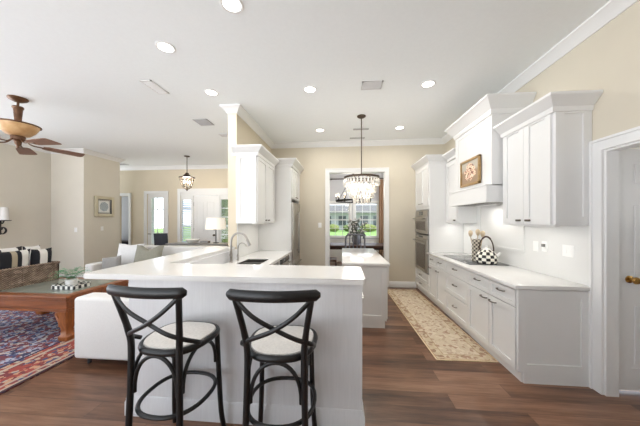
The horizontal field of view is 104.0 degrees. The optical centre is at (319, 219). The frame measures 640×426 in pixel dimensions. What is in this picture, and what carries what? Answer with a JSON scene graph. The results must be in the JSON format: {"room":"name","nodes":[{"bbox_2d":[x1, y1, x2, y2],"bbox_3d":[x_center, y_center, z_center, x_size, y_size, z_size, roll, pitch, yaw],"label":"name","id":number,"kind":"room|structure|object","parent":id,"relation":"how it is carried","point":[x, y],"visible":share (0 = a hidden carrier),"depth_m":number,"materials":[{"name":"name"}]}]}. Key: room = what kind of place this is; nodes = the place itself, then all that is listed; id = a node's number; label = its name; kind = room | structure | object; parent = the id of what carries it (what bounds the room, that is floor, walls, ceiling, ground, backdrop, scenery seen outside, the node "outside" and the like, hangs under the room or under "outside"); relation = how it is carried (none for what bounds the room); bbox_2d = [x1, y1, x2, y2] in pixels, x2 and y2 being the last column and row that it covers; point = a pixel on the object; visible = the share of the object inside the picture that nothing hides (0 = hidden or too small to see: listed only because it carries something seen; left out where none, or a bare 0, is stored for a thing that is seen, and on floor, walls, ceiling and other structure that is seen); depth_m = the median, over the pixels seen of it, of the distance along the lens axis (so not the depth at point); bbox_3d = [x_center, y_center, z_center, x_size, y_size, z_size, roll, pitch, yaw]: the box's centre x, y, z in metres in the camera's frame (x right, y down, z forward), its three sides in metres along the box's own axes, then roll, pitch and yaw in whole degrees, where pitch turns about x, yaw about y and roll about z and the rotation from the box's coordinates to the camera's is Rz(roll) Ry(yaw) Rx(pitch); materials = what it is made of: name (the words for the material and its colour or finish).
{"room":"kitchen","nodes":[
{"label":"kitchen","id":0,"kind":"room"},
{"bbox_2d":[0,143,50,249],"bbox_3d":[-7.295,-0.135,2.549,0.140,3.310,9.800,0,0,5],"label":"wall","id":1,"kind":"structure","parent":0,"point":[25,180],"depth_m":5.90,"materials":[{"name":"grey paint"}]},
{"bbox_2d":[0,207,11,234],"bbox_3d":[-6.851,0.020,5.421,0.208,0.600,0.208,0,0,-40],"label":"candle sconce","id":2,"kind":"object","parent":1,"relation":"attached to","point":[4,211],"visible":1,"depth_m":5.40,"materials":[{"name":"metal"}]},
{"bbox_2d":[0,207,9,219],"bbox_3d":[-6.851,-0.140,5.421,0.150,0.280,0.150,0,0,5],"label":"candle","id":3,"kind":"object","parent":2,"relation":"on","point":[4,211],"depth_m":5.38,"materials":[{"name":"white wax"}]},
{"bbox_2d":[51,153,119,274],"bbox_3d":[-6.382,-0.135,6.871,0.920,3.310,1.030,0,0,5],"label":"wall","id":4,"kind":"structure","parent":0,"point":[75,181],"depth_m":6.39,"materials":[{"name":"grey paint"}]},
{"bbox_2d":[0,137,124,162],"bbox_3d":[-7.203,-1.738,2.589,1.995,0.105,9.895,0,0,5],"label":"crown molding","id":5,"kind":"structure","parent":4,"relation":"attached to","point":[79,150],"depth_m":6.29,"materials":[{"name":"white paint"}]},
{"bbox_2d":[94,196,113,216],"bbox_3d":[-5.898,-0.365,6.843,0.050,0.550,0.550,0,0,5],"label":"picture frame","id":6,"kind":"object","parent":4,"relation":"attached to","point":[103,206],"visible":1,"depth_m":6.83,"materials":[{"name":"wood"}]},
{"bbox_2d":[99,200,109,213],"bbox_3d":[-5.917,-0.365,6.845,0.012,0.400,0.400,0,0,5],"label":"print","id":7,"kind":"object","parent":6,"relation":"attached to","point":[104,205],"depth_m":6.86},
{"bbox_2d":[122,196,153,243],"bbox_3d":[-7.398,-0.135,8.506,1.970,3.310,2.250,0,0,5],"label":"wall","id":8,"kind":"structure","parent":0,"point":[124,198],"depth_m":9.54,"materials":[{"name":"grey paint"}]},
{"bbox_2d":[120,169,227,244],"bbox_3d":[-4.681,-0.135,8.413,7.200,3.310,0.140,0,0,5],"label":"wall","id":9,"kind":"structure","parent":0,"point":[135,182],"depth_m":8.41,"materials":[{"name":"beige paint"}]},
{"bbox_2d":[120,193,130,244],"bbox_3d":[-6.700,0.305,8.503,0.580,2.430,0.034,0,0,5],"label":"door frame","id":10,"kind":"structure","parent":9,"relation":"attached to","point":[121,194],"depth_m":8.48,"materials":[{"name":"white paint"}]},
{"bbox_2d":[144,191,168,244],"bbox_3d":[-5.502,0.275,8.435,0.860,2.490,0.120,0,0,5],"label":"door","id":11,"kind":"structure","parent":9,"relation":"in","point":[151,194],"depth_m":8.42,"materials":[{"name":"white paint"}]},
{"bbox_2d":[182,201,190,241],"bbox_3d":[-4.461,0.059,8.343,0.300,1.362,0.024,0,0,5],"label":"window","id":12,"kind":"structure","parent":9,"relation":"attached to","point":[184,217],"depth_m":8.34,"materials":[{"name":"glass"}]},
{"bbox_2d":[177,188,227,241],"bbox_3d":[-3.818,0.240,8.294,1.860,2.560,0.145,0,0,5],"label":"door","id":13,"kind":"structure","parent":9,"relation":"in","point":[205,203],"depth_m":8.30,"materials":[{"name":"white paint"}]},
{"bbox_2d":[228,113,270,253],"bbox_3d":[-1.153,-0.135,6.637,0.140,3.310,5.380,0,0,5],"label":"wall","id":14,"kind":"structure","parent":0,"point":[240,132],"depth_m":3.96,"materials":[{"name":"beige paint"}]},
{"bbox_2d":[237,224,258,257],"bbox_3d":[-1.267,0.331,4.467,0.011,0.550,1.018,0,0,5],"label":"backsplash","id":15,"kind":"structure","parent":14,"relation":"attached to","point":[251,231],"depth_m":4.42,"materials":[{"name":"tile"}]},
{"bbox_2d":[230,144,278,223],"bbox_3d":[-1.078,-0.545,4.352,0.490,1.200,1.118,0,0,5],"label":"upper cabinet","id":16,"kind":"object","parent":14,"relation":"attached to","point":[255,165],"visible":0.99,"depth_m":3.91,"materials":[{"name":"white paint"}]},
{"bbox_2d":[0,0,609,166],"bbox_3d":[-2.163,-1.850,3.373,13.300,0.120,12.340,0,0,5],"label":"ceiling","id":17,"kind":"structure","parent":0,"point":[79,65],"depth_m":2.90,"materials":[{"name":"paint"}]},
{"bbox_2d":[0,95,84,156],"bbox_3d":[-4.412,-1.423,3.649,1.401,0.735,1.408,0,0,5],"label":"ceiling fan","id":18,"kind":"object","parent":17,"relation":"hanging from","point":[18,130],"visible":1,"depth_m":3.63,"materials":[{"name":"wood"}]},
{"bbox_2d":[139,80,168,93],"bbox_3d":[-2.223,-1.786,3.368,0.160,0.018,0.340,0,0,5],"label":"ceiling vent","id":19,"kind":"object","parent":17,"relation":"in","point":[152,85],"visible":1,"depth_m":3.34,"materials":[{"name":"metal"}]},
{"bbox_2d":[155,41,175,53],"bbox_3d":[-1.599,-1.786,2.590,0.190,0.008,0.190,0,0,5],"label":"recessed light","id":20,"kind":"object","parent":17,"relation":"in","point":[163,46],"visible":1,"depth_m":2.59,"materials":[{"name":"white paint"}]},
{"bbox_2d":[179,155,194,190],"bbox_3d":[-3.720,-1.298,6.993,0.420,0.985,0.420,0,0,5],"label":"lantern pendant","id":21,"kind":"object","parent":17,"relation":"hanging from","point":[186,176],"visible":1,"depth_m":6.96,"materials":[{"name":"glass"}]},
{"bbox_2d":[179,173,194,178],"bbox_3d":[-3.720,-1.249,6.993,0.420,0.142,0.420,0,0,5],"label":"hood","id":22,"kind":"object","parent":21,"relation":"attached to","point":[186,176],"depth_m":6.95,"materials":[{"name":"brown metal"}]},
{"bbox_2d":[192,119,213,125],"bbox_3d":[-2.127,-1.786,4.574,0.260,0.017,0.280,0,0,5],"label":"ceiling vent","id":23,"kind":"object","parent":17,"relation":"in","point":[203,122],"visible":1,"depth_m":4.56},
{"bbox_2d":[204,89,218,95],"bbox_3d":[-1.523,-1.786,3.507,0.190,0.008,0.190,0,0,5],"label":"recessed light","id":24,"kind":"object","parent":17,"relation":"in","point":[211,92],"visible":1,"depth_m":3.50,"materials":[{"name":"white paint"}]},
{"bbox_2d":[219,0,243,13],"bbox_3d":[-0.731,-1.786,2.072,0.190,0.008,0.190,0,0,5],"label":"recessed light","id":25,"kind":"object","parent":17,"relation":"in","point":[231,6],"visible":1,"depth_m":2.08,"materials":[{"name":"white paint"}]},
{"bbox_2d":[303,86,316,92],"bbox_3d":[-0.137,-1.786,3.425,0.190,0.008,0.190,0,0,5],"label":"recessed light","id":26,"kind":"object","parent":17,"relation":"in","point":[308,89],"visible":1,"depth_m":3.42,"materials":[{"name":"white paint"}]},
{"bbox_2d":[335,176,370,202],"bbox_3d":[0.977,-1.159,7.343,1.060,1.263,1.057,0,0,5],"label":"chandelier","id":27,"kind":"object","parent":17,"relation":"hanging from","point":[338,200],"visible":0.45,"depth_m":7.16,"materials":[{"name":"glass"}]},
{"bbox_2d":[343,114,379,203],"bbox_3d":[0.714,-1.032,4.304,0.629,1.515,0.629,0,0,5],"label":"crystal chandelier","id":28,"kind":"object","parent":17,"relation":"hanging from","point":[350,186],"visible":1,"depth_m":4.16,"materials":[{"name":"glass"}]},
{"bbox_2d":[361,80,382,89],"bbox_3d":[0.689,-1.786,3.317,0.270,0.009,0.200,0,0,5],"label":"ceiling vent","id":29,"kind":"object","parent":17,"relation":"in","point":[366,85],"visible":1,"depth_m":3.31,"materials":[{"name":"metal"}]},
{"bbox_2d":[395,126,404,129],"bbox_3d":[1.544,-1.786,4.843,0.190,0.008,0.190,0,0,5],"label":"recessed light","id":30,"kind":"object","parent":17,"relation":"in","point":[397,127],"visible":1,"depth_m":4.83,"materials":[{"name":"white paint"}]},
{"bbox_2d":[420,80,435,87],"bbox_3d":[1.422,-1.786,3.288,0.190,0.008,0.190,0,0,5],"label":"recessed light","id":31,"kind":"object","parent":17,"relation":"in","point":[429,83],"visible":1,"depth_m":3.27,"materials":[{"name":"white paint"}]},
{"bbox_2d":[0,262,639,425],"bbox_3d":[-2.113,1.570,3.368,13.200,0.100,12.340,0,0,5],"label":"floor","id":32,"kind":"structure","parent":0,"point":[403,383],"depth_m":2.14,"materials":[{"name":"brown wood"}]},
{"bbox_2d":[0,261,59,290],"bbox_3d":[-4.410,0.797,3.500,0.414,0.283,1.052,0,0,5],"label":"wicker basket","id":33,"kind":"object","parent":32,"relation":"on","point":[15,277],"visible":0.82,"depth_m":3.60,"materials":[{"name":"wicker"}]},
{"bbox_2d":[0,246,21,251],"bbox_3d":[-4.477,0.620,3.596,0.138,0.456,0.340,0,0,5],"label":"striped pillow","id":34,"kind":"object","parent":33,"relation":"in","point":[20,247],"visible":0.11,"depth_m":3.62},
{"bbox_2d":[0,249,29,268],"bbox_3d":[-4.331,0.645,3.483,0.121,0.439,0.460,0,0,5],"label":"striped pillow","id":35,"kind":"object","parent":33,"relation":"in","point":[20,258],"visible":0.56,"depth_m":3.50,"materials":[{"name":"fabric"}]},
{"bbox_2d":[22,245,40,264],"bbox_3d":[-4.452,0.625,3.880,0.138,0.456,0.220,0,0,5],"label":"striped pillow","id":36,"kind":"object","parent":33,"relation":"in","point":[38,246],"visible":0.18,"depth_m":3.83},
{"bbox_2d":[30,247,51,264],"bbox_3d":[-4.299,0.645,3.852,0.120,0.419,0.270,0,0,5],"label":"striped pillow","id":37,"kind":"object","parent":33,"relation":"in","point":[39,256],"visible":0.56,"depth_m":3.81,"materials":[{"name":"fabric"}]},
{"bbox_2d":[0,310,74,393],"bbox_3d":[-4.722,1.514,2.925,4.000,0.010,3.800,0,0,5],"label":"rug","id":38,"kind":"object","parent":32,"relation":"on","point":[30,346],"visible":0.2,"depth_m":2.98,"materials":[{"name":"carpet"}]},
{"bbox_2d":[0,277,128,341],"bbox_3d":[-3.839,1.224,3.605,1.560,0.570,0.970,0,0,5],"label":"wooden table","id":39,"kind":"object","parent":38,"relation":"on","point":[40,298],"visible":0.65,"depth_m":3.15,"materials":[{"name":"orange wood"}]},
{"bbox_2d":[51,281,89,289],"bbox_3d":[-3.468,0.911,3.487,0.340,0.055,0.220,0,0,5],"label":"tray","id":40,"kind":"object","parent":39,"relation":"on","point":[81,284],"visible":0.83,"depth_m":3.39,"materials":[{"name":"ceramic"}]},
{"bbox_2d":[48,266,89,284],"bbox_3d":[-3.451,0.794,3.463,0.455,0.264,0.442,0,0,-44],"label":"potted fern","id":41,"kind":"object","parent":40,"relation":"on","point":[72,280],"visible":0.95,"depth_m":3.47,"materials":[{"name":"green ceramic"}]},
{"bbox_2d":[65,278,77,284],"bbox_3d":[-3.468,0.875,3.487,0.136,0.100,0.136,0,0,5],"label":"pot","id":42,"kind":"object","parent":41,"relation":"attached to","point":[70,281],"depth_m":3.46,"materials":[{"name":"white ceramic"}]},
{"bbox_2d":[75,245,227,362],"bbox_3d":[-3.132,1.055,4.221,3.260,0.930,3.140,0,0,5],"label":"sectional sofa","id":43,"kind":"object","parent":32,"relation":"on","point":[99,330],"visible":0.12,"depth_m":2.57,"materials":[{"name":"white fabric"}]},
{"bbox_2d":[102,255,120,268],"bbox_3d":[-4.276,0.900,5.135,0.437,0.348,0.140,0,0,-1],"label":"throw pillow","id":44,"kind":"object","parent":43,"relation":"on","point":[109,262],"visible":0.68,"depth_m":5.09,"materials":[{"name":"fabric"}]},
{"bbox_2d":[117,243,144,264],"bbox_3d":[-4.192,0.785,5.518,0.600,0.528,0.218,0,0,2],"label":"throw pillow","id":45,"kind":"object","parent":43,"relation":"on","point":[127,252],"visible":0.6,"depth_m":5.45,"materials":[{"name":"fabric"}]},
{"bbox_2d":[133,245,163,262],"bbox_3d":[-3.649,0.785,5.308,0.620,0.500,0.234,0,0,3],"label":"throw pillow","id":46,"kind":"object","parent":43,"relation":"on","point":[142,253],"visible":0.52,"depth_m":5.26,"materials":[{"name":"fabric"}]},
{"bbox_2d":[154,233,167,244],"bbox_3d":[-4.681,0.953,7.482,0.348,1.135,0.569,0,0,-15],"label":"chair","id":47,"kind":"object","parent":32,"relation":"on","point":[159,238],"visible":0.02,"depth_m":7.24,"materials":[{"name":"fabric"}]},
{"bbox_2d":[106,284,225,425],"bbox_3d":[-0.930,0.944,1.606,0.522,1.158,0.567,0,0,9],"label":"bar stool","id":48,"kind":"object","parent":32,"relation":"on","point":[174,340],"visible":1,"depth_m":1.46,"materials":[{"name":"black wood"}]},
{"bbox_2d":[165,242,227,245],"bbox_3d":[-2.990,1.048,6.236,1.550,0.945,0.400,0,0,5],"label":"console table","id":49,"kind":"object","parent":32,"relation":"on","point":[173,243],"visible":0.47,"depth_m":6.10,"materials":[{"name":"wood"}]},
{"bbox_2d":[185,239,199,242],"bbox_3d":[-3.184,0.526,6.253,0.340,0.095,0.340,0,0,5],"label":"bowl","id":50,"kind":"object","parent":49,"relation":"on","point":[187,240],"visible":0.95,"depth_m":6.16,"materials":[{"name":"white ceramic"}]},
{"bbox_2d":[205,218,225,242],"bbox_3d":[-2.594,0.262,6.231,0.490,0.625,0.490,0,0,5],"label":"table lamp","id":51,"kind":"object","parent":49,"relation":"on","point":[215,224],"visible":0.96,"depth_m":6.04,"materials":[{"name":"fabric"}]},
{"bbox_2d":[125,249,364,425],"bbox_3d":[-0.511,0.990,2.862,1.846,1.060,2.008,0,0,5],"label":"base cabinet","id":52,"kind":"object","parent":32,"relation":"on","point":[336,320],"visible":0.62,"depth_m":1.87,"materials":[{"name":"wood"}]},
{"bbox_2d":[83,246,365,284],"bbox_3d":[-0.717,0.440,2.874,2.268,0.040,2.030,0,0,5],"label":"countertop","id":53,"kind":"structure","parent":52,"relation":"on","point":[173,267],"depth_m":2.00,"materials":[{"name":"white stone"}]},
{"bbox_2d":[226,289,320,425],"bbox_3d":[-0.234,0.944,1.540,0.522,1.158,0.567,0,0,2],"label":"bar stool","id":54,"kind":"object","parent":32,"relation":"on","point":[281,344],"visible":1,"depth_m":1.38,"materials":[{"name":"black wood"}]},
{"bbox_2d":[259,158,303,264],"bbox_3d":[-0.801,0.160,5.351,0.775,2.720,1.020,0,0,5],"label":"surround","id":55,"kind":"object","parent":32,"relation":"on","point":[276,236],"visible":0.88,"depth_m":4.94,"materials":[{"name":"white paint"}]},
{"bbox_2d":[280,255,290,264],"bbox_3d":[-0.882,1.084,4.449,0.662,0.872,0.600,0,0,5],"label":"dishwasher","id":56,"kind":"object","parent":32,"relation":"on","point":[285,261],"visible":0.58,"depth_m":4.40,"materials":[{"name":"metal"}]},
{"bbox_2d":[291,202,301,264],"bbox_3d":[-0.800,0.580,5.411,0.717,1.880,0.810,0,0,5],"label":"refrigerator","id":57,"kind":"object","parent":32,"relation":"on","point":[295,208],"visible":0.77,"depth_m":5.24,"materials":[{"name":"metal"}]},
{"bbox_2d":[330,257,336,265],"bbox_3d":[0.188,1.116,6.760,0.538,0.810,0.489,0,0,5],"label":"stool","id":58,"kind":"object","parent":32,"relation":"on","point":[332,259],"visible":0.15,"depth_m":6.55,"materials":[{"name":"brown wood"}]},
{"bbox_2d":[345,234,365,247],"bbox_3d":[0.984,0.946,7.076,0.569,1.150,0.538,0,0,5],"label":"dining chair","id":59,"kind":"object","parent":32,"relation":"on","point":[356,235],"visible":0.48,"depth_m":6.84,"materials":[{"name":"brown wood"}]},
{"bbox_2d":[330,243,383,249],"bbox_3d":[1.145,1.140,7.880,2.500,0.760,1.000,0,0,5],"label":"dining table","id":60,"kind":"object","parent":32,"relation":"on","point":[376,246],"visible":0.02,"depth_m":7.47,"materials":[{"name":"brown wood"}]},
{"bbox_2d":[347,218,367,244],"bbox_3d":[1.156,0.340,7.776,0.628,0.840,0.360,0,0,-12],"label":"flower vase","id":61,"kind":"object","parent":60,"relation":"on","point":[357,221],"visible":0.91,"depth_m":7.74,"materials":[{"name":"grey ceramic"}]},
{"bbox_2d":[358,266,387,327],"bbox_3d":[0.749,1.083,4.436,0.655,0.874,1.830,0,0,5],"label":"kitchen island","id":62,"kind":"object","parent":32,"relation":"on","point":[375,290],"visible":0.5,"depth_m":3.53,"materials":[{"name":"white paint"}]},
{"bbox_2d":[342,248,389,265],"bbox_3d":[0.724,0.625,4.439,0.665,0.038,1.890,0,0,5],"label":"island countertop","id":63,"kind":"structure","parent":62,"relation":"on","point":[350,256],"depth_m":3.94,"materials":[{"name":"white stone"}]},
{"bbox_2d":[428,255,438,306],"bbox_3d":[2.332,1.083,4.516,0.674,0.874,0.363,0,0,5],"label":"base cabinet","id":64,"kind":"object","parent":32,"relation":"on","point":[432,267],"visible":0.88,"depth_m":4.56,"materials":[{"name":"white paint"}]},
{"bbox_2d":[411,154,462,299],"bbox_3d":[2.363,0.152,5.093,0.715,2.735,0.980,0,0,5],"label":"oven tower","id":65,"kind":"object","parent":32,"relation":"on","point":[430,170],"visible":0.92,"depth_m":4.72,"materials":[{"name":"white paint"}]},
{"bbox_2d":[413,234,428,274],"bbox_3d":[2.345,0.672,5.137,0.668,0.745,0.765,0,0,5],"label":"oven","id":66,"kind":"object","parent":65,"relation":"in","point":[421,240],"visible":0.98,"depth_m":5.03,"materials":[{"name":"metal"}]},
{"bbox_2d":[413,210,428,234],"bbox_3d":[2.345,0.045,5.137,0.668,0.480,0.765,0,0,5],"label":"oven","id":67,"kind":"object","parent":65,"relation":"in","point":[422,219],"visible":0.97,"depth_m":5.03,"materials":[{"name":"metal"}]},
{"bbox_2d":[435,258,447,314],"bbox_3d":[2.299,1.083,4.139,0.674,0.874,0.388,0,0,5],"label":"base cabinet","id":68,"kind":"object","parent":32,"relation":"on","point":[440,264],"visible":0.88,"depth_m":4.19,"materials":[{"name":"white paint"}]},
{"bbox_2d":[388,289,497,361],"bbox_3d":[1.664,1.514,4.060,0.650,0.010,2.760,0,0,3],"label":"runner rug","id":69,"kind":"object","parent":32,"relation":"on","point":[443,338],"visible":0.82,"depth_m":3.38,"materials":[{"name":"carpet"}]},
{"bbox_2d":[445,262,470,335],"bbox_3d":[2.250,1.083,3.587,0.674,0.874,0.718,0,0,5],"label":"base cabinet","id":70,"kind":"object","parent":32,"relation":"on","point":[456,278],"visible":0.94,"depth_m":3.57,"materials":[{"name":"white paint"}]},
{"bbox_2d":[468,271,588,386],"bbox_3d":[2.178,1.083,2.764,0.674,0.874,0.929,0,0,5],"label":"base cabinet","id":71,"kind":"object","parent":32,"relation":"on","point":[539,336],"visible":0.96,"depth_m":2.32,"materials":[{"name":"white paint"}]},
{"bbox_2d":[427,252,589,290],"bbox_3d":[2.247,0.625,3.493,0.664,0.038,2.423,0,0,5],"label":"countertop","id":72,"kind":"structure","parent":71,"relation":"on","point":[514,277],"depth_m":2.68,"materials":[{"name":"white stone"}]},
{"bbox_2d":[443,255,508,265],"bbox_3d":[2.307,0.601,3.797,0.500,0.009,0.910,0,0,5],"label":"cooktop","id":73,"kind":"object","parent":72,"relation":"in","point":[467,259],"visible":0.54,"depth_m":3.79,"materials":[{"name":"glass"}]},
{"bbox_2d":[472,239,480,260],"bbox_3d":[2.307,0.440,3.687,0.126,0.316,0.126,0,0,5],"label":"utensil canister","id":74,"kind":"object","parent":73,"relation":"on","point":[475,242],"visible":0.62,"depth_m":3.65,"materials":[{"name":"ceramic"}]},
{"bbox_2d":[468,230,472,243],"bbox_3d":[2.259,0.364,3.737,0.063,0.419,0.088,0,0,-11],"label":"wooden spoon","id":75,"kind":"object","parent":74,"relation":"in","point":[470,232],"visible":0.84,"depth_m":3.73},
{"bbox_2d":[475,236,500,263],"bbox_3d":[2.308,0.408,3.471,0.266,0.380,0.266,0,0,-15],"label":"kettle","id":76,"kind":"object","parent":73,"relation":"on","point":[485,255],"visible":1,"depth_m":3.39,"materials":[{"name":"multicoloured ceramic"}]},
{"bbox_3d":[-0.448,1.083,3.460,1.740,0.874,2.875,0,0,5],"label":"cabinet","id":77,"kind":"object","parent":32,"relation":"on","visible":0},
{"bbox_2d":[225,250,363,302],"bbox_3d":[-0.437,0.625,3.457,1.817,0.038,2.886,0,0,5],"label":"countertop","id":78,"kind":"structure","parent":77,"relation":"on","point":[272,257],"depth_m":4.04,"materials":[{"name":"white stone"}]},
{"bbox_2d":[229,232,250,262],"bbox_3d":[-1.135,0.388,3.534,0.326,0.435,0.096,0,0,5],"label":"kitchen faucet","id":79,"kind":"object","parent":78,"relation":"on","point":[236,233],"visible":1,"depth_m":3.54,"materials":[{"name":"silver metal"}]},
{"bbox_2d":[237,242,246,260],"bbox_3d":[-1.169,0.470,3.712,0.150,0.272,0.079,0,0,5],"label":"filter faucet","id":80,"kind":"object","parent":78,"relation":"on","point":[241,242],"visible":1,"depth_m":3.73,"materials":[{"name":"silver metal"}]},
{"bbox_2d":[238,259,266,263],"bbox_3d":[-0.973,0.738,3.664,0.340,0.245,0.470,0,0,5],"label":"sink","id":81,"kind":"object","parent":78,"relation":"in","point":[249,261],"visible":0.06,"depth_m":3.89,"materials":[{"name":"metal"}]},
{"bbox_2d":[330,173,383,238],"bbox_3d":[1.097,-0.135,9.209,4.170,3.310,0.140,0,0,5],"label":"wall","id":82,"kind":"structure","parent":0,"point":[336,186],"depth_m":9.17,"materials":[{"name":"grey paint"}]},
{"bbox_2d":[330,201,351,237],"bbox_3d":[0.694,-0.025,9.200,0.950,1.350,0.150,0,0,5],"label":"window","id":83,"kind":"structure","parent":82,"relation":"in","point":[331,202],"depth_m":9.18,"materials":[{"name":"white paint"}]},
{"bbox_2d":[330,239,378,261],"bbox_3d":[1.118,1.110,9.115,3.910,0.820,0.045,0,0,5],"label":"wainscot","id":84,"kind":"structure","parent":82,"relation":"attached to","point":[337,253],"depth_m":9.14,"materials":[{"name":"white paint"}]},
{"bbox_2d":[330,178,383,179],"bbox_3d":[1.372,-1.480,9.027,2.217,0.070,0.174,0,0,5],"label":"curtain rod","id":85,"kind":"object","parent":82,"relation":"attached to","point":[342,178],"visible":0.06,"depth_m":8.99,"materials":[{"name":"brown metal"}]},
{"bbox_2d":[379,179,383,257],"bbox_3d":[2.254,0.025,8.900,0.310,2.950,0.076,0,0,5],"label":"curtain","id":86,"kind":"object","parent":85,"relation":"hanging from","point":[381,187],"visible":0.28,"depth_m":8.91,"materials":[{"name":"fabric"}]},
{"bbox_2d":[353,201,378,237],"bbox_3d":[1.690,-0.025,9.112,0.970,1.350,0.150,0,0,5],"label":"window","id":87,"kind":"structure","parent":82,"relation":"in","point":[371,202],"depth_m":9.10,"materials":[{"name":"white paint"}]},
{"bbox_2d":[271,144,443,287],"bbox_3d":[0.817,-0.135,5.801,3.930,3.310,0.140,0,0,5],"label":"wall","id":88,"kind":"structure","parent":0,"point":[399,159],"depth_m":5.69,"materials":[{"name":"beige paint"}]},
{"bbox_2d":[325,167,388,286],"bbox_3d":[0.848,0.168,5.781,1.445,2.705,0.174,0,0,5],"label":"door frame","id":89,"kind":"structure","parent":88,"relation":"attached to","point":[385,170],"depth_m":5.72,"materials":[{"name":"white paint"}]},
{"bbox_2d":[120,0,638,170],"bbox_3d":[-0.730,-1.738,4.757,6.351,0.105,15.607,0,0,-41],"label":"crown molding","id":90,"kind":"structure","parent":88,"relation":"attached to","point":[611,9],"depth_m":3.30,"materials":[{"name":"white paint"}]},
{"bbox_2d":[389,281,415,287],"bbox_3d":[1.861,1.452,5.631,0.600,0.135,0.016,0,0,5],"label":"baseboard","id":91,"kind":"structure","parent":88,"relation":"attached to","point":[401,284],"depth_m":5.62,"materials":[{"name":"white paint"}]},
{"bbox_2d":[444,0,639,268],"bbox_3d":[2.583,-0.135,2.885,0.100,3.310,12.200,0,0,5],"label":"wall","id":92,"kind":"structure","parent":0,"point":[608,60],"depth_m":2.15,"materials":[{"name":"beige paint"}]},
{"bbox_2d":[442,148,476,222],"bbox_3d":[2.448,-0.570,4.404,0.425,1.250,0.564,0,0,5],"label":"upper cabinet","id":93,"kind":"object","parent":92,"relation":"attached to","point":[454,214],"visible":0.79,"depth_m":4.40,"materials":[{"name":"white paint"}]},
{"bbox_2d":[445,92,536,205],"bbox_3d":[2.311,-0.858,3.556,0.549,1.285,1.230,0,0,5],"label":"range hood","id":94,"kind":"object","parent":92,"relation":"attached to","point":[473,133],"visible":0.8,"depth_m":3.19,"materials":[{"name":"white paint"}]},
{"bbox_2d":[460,154,480,187],"bbox_3d":[2.137,-0.680,3.566,0.033,0.380,0.530,0,0,5],"label":"painting","id":95,"kind":"object","parent":94,"relation":"attached to","point":[470,169],"visible":1,"depth_m":3.52,"materials":[{"name":"paper"}]},
{"bbox_2d":[475,204,499,206],"bbox_3d":[2.370,-0.208,3.546,0.060,0.012,0.500,0,0,5],"label":"light","id":96,"kind":"object","parent":94,"relation":"attached to","point":[489,204],"visible":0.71,"depth_m":3.49,"materials":[{"name":"white plastic"}]},
{"bbox_2d":[463,204,588,285],"bbox_3d":[2.578,0.193,3.481,0.012,0.826,2.388,0,0,5],"label":"backsplash","id":97,"kind":"structure","parent":92,"relation":"attached to","point":[552,262],"depth_m":2.70,"materials":[{"name":"tile"}]},
{"bbox_2d":[479,205,524,252],"bbox_3d":[2.576,0.100,3.606,0.014,0.620,1.015,0,0,5],"label":"tile panel","id":98,"kind":"object","parent":97,"relation":"attached to","point":[506,237],"visible":0.66,"depth_m":3.58,"materials":[{"name":"tile"}]},
{"bbox_2d":[533,241,538,250],"bbox_3d":[2.519,0.305,2.920,0.008,0.115,0.075,0,0,5],"label":"outlet","id":99,"kind":"object","parent":97,"relation":"attached to","point":[535,243],"visible":1,"depth_m":2.91,"materials":[{"name":"white plastic"}]},
{"bbox_2d":[541,241,547,251],"bbox_3d":[2.497,0.295,2.792,0.030,0.115,0.075,0,0,5],"label":"outlet","id":100,"kind":"object","parent":97,"relation":"attached to","point":[544,245],"visible":1,"depth_m":2.78,"materials":[{"name":"white plastic"}]},
{"bbox_2d":[562,245,573,257],"bbox_3d":[2.482,0.310,2.502,0.008,0.115,0.125,0,0,5],"label":"light switch","id":101,"kind":"object","parent":97,"relation":"attached to","point":[567,250],"visible":1,"depth_m":2.50,"materials":[{"name":"white plastic"}]},
{"bbox_2d":[493,90,602,225],"bbox_3d":[2.291,-0.540,2.613,0.426,1.190,0.843,0,0,5],"label":"upper cabinet","id":102,"kind":"object","parent":92,"relation":"attached to","point":[546,142],"visible":1,"depth_m":2.35,"materials":[{"name":"white paint"}]},
{"bbox_2d":[513,225,558,226],"bbox_3d":[2.284,0.061,2.680,0.030,0.012,0.600,0,0,5],"label":"light","id":103,"kind":"object","parent":102,"relation":"attached to","point":[513,225],"visible":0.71,"depth_m":2.62,"materials":[{"name":"white plastic"}]},
{"bbox_2d":[589,126,639,396],"bbox_3d":[2.453,0.405,1.606,0.134,2.230,1.330,0,0,5],"label":"door frame","id":104,"kind":"structure","parent":92,"relation":"attached to","point":[603,152],"depth_m":2.16,"materials":[{"name":"white paint"}]},
{"bbox_3d":[3.418,-0.135,1.371,1.830,3.310,1.730,0,0,5],"label":"wall","id":105,"kind":"structure","parent":0,"visible":0},
{"bbox_2d":[619,146,639,390],"bbox_3d":[3.012,0.405,2.148,0.875,2.230,0.113,0,0,5],"label":"door","id":106,"kind":"structure","parent":105,"relation":"in","point":[629,159],"depth_m":2.19,"materials":[{"name":"white paint"}]},
{"label":"outside","id":107,"kind":"structure","parent":0,"visible":0},
{"bbox_2d":[154,227,375,240],"bbox_3d":[4.298,1.795,48.841,80.000,0.050,81.940,0,0,5],"label":"ground","id":108,"kind":"structure","parent":107,"point":[339,232],"depth_m":35.41,"materials":[{"name":"plant"}]},
{"bbox_2d":[222,199,227,242],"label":"window","id":109,"kind":"structure","parent":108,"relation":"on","point":[225,201],"depth_m":10.62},
{"bbox_2d":[330,224,338,231],"bbox_3d":[2.051,1.190,37.987,1.846,1.159,2.044,0,0,5],"label":"bush","id":110,"kind":"object","parent":108,"relation":"on","point":[331,225],"visible":0.73,"depth_m":37.31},
{"bbox_2d":[330,205,375,229],"bbox_3d":[6.200,-0.455,47.640,38.000,4.450,10.000,0,0,5],"label":"house","id":111,"kind":"structure","parent":108,"relation":"on","point":[333,215],"depth_m":43.87,"materials":[{"name":"grey paint"}]},
{"bbox_2d":[360,224,375,231],"bbox_3d":[7.308,1.193,37.503,2.517,1.153,2.110,0,0,5],"label":"bush","id":112,"kind":"object","parent":108,"relation":"on","point":[366,225],"visible":0.62,"depth_m":36.82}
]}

